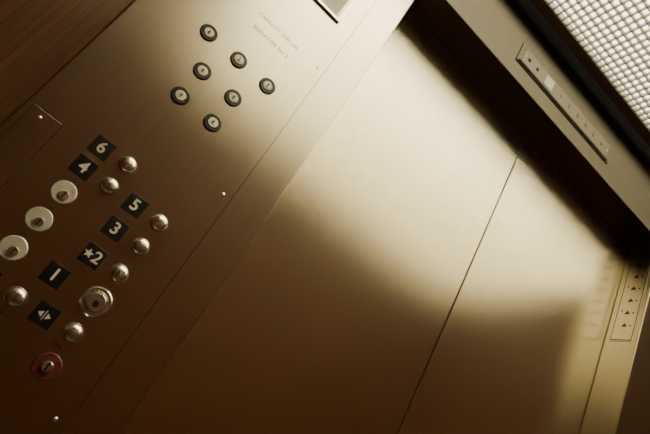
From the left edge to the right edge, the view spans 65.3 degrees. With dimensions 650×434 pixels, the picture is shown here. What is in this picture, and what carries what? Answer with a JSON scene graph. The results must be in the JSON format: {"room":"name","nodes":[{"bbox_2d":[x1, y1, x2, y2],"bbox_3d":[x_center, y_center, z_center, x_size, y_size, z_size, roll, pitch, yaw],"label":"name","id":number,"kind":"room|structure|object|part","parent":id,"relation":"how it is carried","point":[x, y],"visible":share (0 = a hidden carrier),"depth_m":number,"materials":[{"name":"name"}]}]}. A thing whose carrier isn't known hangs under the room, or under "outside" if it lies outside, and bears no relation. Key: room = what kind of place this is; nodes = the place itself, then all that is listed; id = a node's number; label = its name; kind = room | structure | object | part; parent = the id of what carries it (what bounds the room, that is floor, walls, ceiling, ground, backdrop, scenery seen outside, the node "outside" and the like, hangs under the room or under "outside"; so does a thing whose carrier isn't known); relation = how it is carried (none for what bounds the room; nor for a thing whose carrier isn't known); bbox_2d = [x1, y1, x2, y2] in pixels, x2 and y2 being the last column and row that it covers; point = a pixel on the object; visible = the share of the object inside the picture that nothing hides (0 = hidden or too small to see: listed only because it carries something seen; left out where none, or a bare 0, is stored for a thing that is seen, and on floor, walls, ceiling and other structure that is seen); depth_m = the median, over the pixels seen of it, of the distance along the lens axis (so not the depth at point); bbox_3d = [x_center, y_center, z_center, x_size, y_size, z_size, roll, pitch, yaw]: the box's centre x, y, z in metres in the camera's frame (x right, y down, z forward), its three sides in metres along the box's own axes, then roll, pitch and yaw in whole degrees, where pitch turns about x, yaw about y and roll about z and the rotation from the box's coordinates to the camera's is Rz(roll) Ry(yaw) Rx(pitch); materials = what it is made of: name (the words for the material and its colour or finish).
{"room":"elevator interior","nodes":[
{"label":"elevator interior","id":0,"kind":"room"},
{"bbox_2d":[0,0,134,125],"bbox_3d":[-0.122,-0.340,0.225,0.040,2.600,1.650,40,-27,-18],"label":"wall","id":1,"kind":"structure","parent":0,"point":[38,38],"depth_m":0.69,"materials":[{"name":"brown wood"}]},
{"bbox_2d":[0,0,413,433],"bbox_3d":[-0.370,0.015,0.861,0.421,2.360,0.100,40,-27,-18],"label":"wall","id":2,"kind":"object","parent":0,"point":[108,408],"visible":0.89,"depth_m":0.88,"materials":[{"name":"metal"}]},
{"bbox_2d":[0,0,349,433],"bbox_3d":[-0.352,-0.036,0.815,0.334,1.218,0.014,40,-27,-18],"label":"control panel","id":3,"kind":"object","parent":2,"relation":"attached to","point":[95,227],"visible":1,"depth_m":0.83,"materials":[{"name":"metal"}]},
{"bbox_2d":[59,0,376,433],"bbox_3d":[-0.131,-0.099,0.964,0.001,1.650,0.001,40,-27,-18],"label":"seam","id":4,"kind":"object","parent":2,"relation":"attached to","point":[376,0],"visible":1,"depth_m":0.89,"materials":[{"name":"black"}]},
{"bbox_2d":[314,0,355,23],"bbox_3d":[-0.001,-0.553,1.123,0.197,0.172,0.008,40,-27,-18],"label":"frame","id":5,"kind":"object","parent":2,"relation":"attached to","point":[336,9],"visible":1,"depth_m":1.12,"materials":[{"name":"silver metal"}]},
{"bbox_2d":[410,0,649,246],"bbox_3d":[0.700,-0.334,1.551,1.124,0.220,0.100,40,-27,-18],"label":"transom","id":6,"kind":"object","parent":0,"point":[487,37],"visible":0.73,"depth_m":1.49,"materials":[{"name":"metal"}]},
{"bbox_2d":[516,43,612,163],"bbox_3d":[0.717,-0.329,1.498,0.455,0.072,0.004,40,-27,-18],"label":"bezel","id":7,"kind":"object","parent":6,"relation":"attached to","point":[524,47],"depth_m":1.49,"materials":[{"name":"metal"}]},
{"bbox_2d":[544,75,554,90],"bbox_3d":[0.649,-0.388,1.467,0.035,0.037,0.002,40,-27,-18],"label":"lit square","id":8,"kind":"object","parent":7,"relation":"attached to","point":[548,82],"visible":1,"depth_m":1.47,"materials":[{"name":"beige plastic"}]},
{"bbox_2d":[519,58,607,160],"bbox_3d":[0.703,-0.307,1.484,0.440,0.003,0.002,40,-27,-18],"label":"slot line","id":9,"kind":"object","parent":7,"relation":"attached to","point":[519,58],"depth_m":1.48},
{"bbox_3d":[0.717,-0.330,1.497,0.425,0.052,0.002,40,-27,-18],"label":"slot","id":10,"kind":"part","parent":7,"relation":"part of","materials":[{"name":"silver metal"}]},
{"bbox_2d":[530,0,649,147],"bbox_3d":[1.241,-0.522,0.951,2.160,0.030,1.478,40,-27,-18],"label":"ceiling","id":11,"kind":"structure","parent":0,"point":[542,6],"depth_m":1.53,"materials":[{"name":"beige"}]},
{"bbox_2d":[514,0,649,164],"bbox_3d":[0.874,-0.450,1.687,2.160,0.240,0.080,40,-27,-18],"label":"trim","id":12,"kind":"structure","parent":11,"relation":"attached to","point":[526,6],"depth_m":1.61,"materials":[{"name":"black metal"}]},
{"bbox_2d":[546,0,649,129],"bbox_3d":[1.226,-0.515,0.969,2.062,0.014,1.366,40,-27,-18],"label":"ceiling light louver","id":13,"kind":"object","parent":11,"relation":"attached to","point":[602,5],"depth_m":1.45,"materials":[{"name":"silver metal"}]},
{"bbox_2d":[554,0,649,120],"bbox_3d":[1.239,-0.534,0.979,2.060,0.010,1.365,40,-27,-18],"label":"diffuser","id":14,"kind":"object","parent":11,"relation":"in","point":[615,2],"depth_m":1.45,"materials":[{"name":"white plastic"}]},
{"bbox_2d":[580,245,649,433],"bbox_3d":[0.826,1.025,1.358,0.615,2.360,0.100,40,-27,-18],"label":"door frame","id":15,"kind":"object","parent":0,"point":[619,399],"visible":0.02,"depth_m":1.46,"materials":[{"name":"metal"}]},
{"bbox_2d":[609,255,649,341],"bbox_3d":[0.961,0.249,1.588,0.004,0.320,0.070,40,-27,-18],"label":"plate","id":16,"kind":"object","parent":15,"relation":"attached to","point":[629,306],"visible":1,"depth_m":1.58,"materials":[{"name":"beige"}]},
{"bbox_3d":[0.014,1.370,0.057,2.260,0.050,1.900,40,-27,-18],"label":"floor","id":17,"kind":"structure","parent":0,"visible":0},
{"bbox_2d":[121,7,525,433],"bbox_3d":[-0.101,0.381,1.023,0.579,2.170,0.030,40,-27,-18],"label":"door","id":18,"kind":"structure","parent":17,"relation":"on","point":[331,319],"depth_m":1.16,"materials":[{"name":"metal"}]},
{"bbox_2d":[396,134,629,433],"bbox_3d":[0.332,0.746,1.203,0.601,2.170,0.030,40,-27,-18],"label":"door","id":19,"kind":"structure","parent":17,"relation":"on","point":[518,347],"depth_m":1.42,"materials":[{"name":"metal"}]}
]}

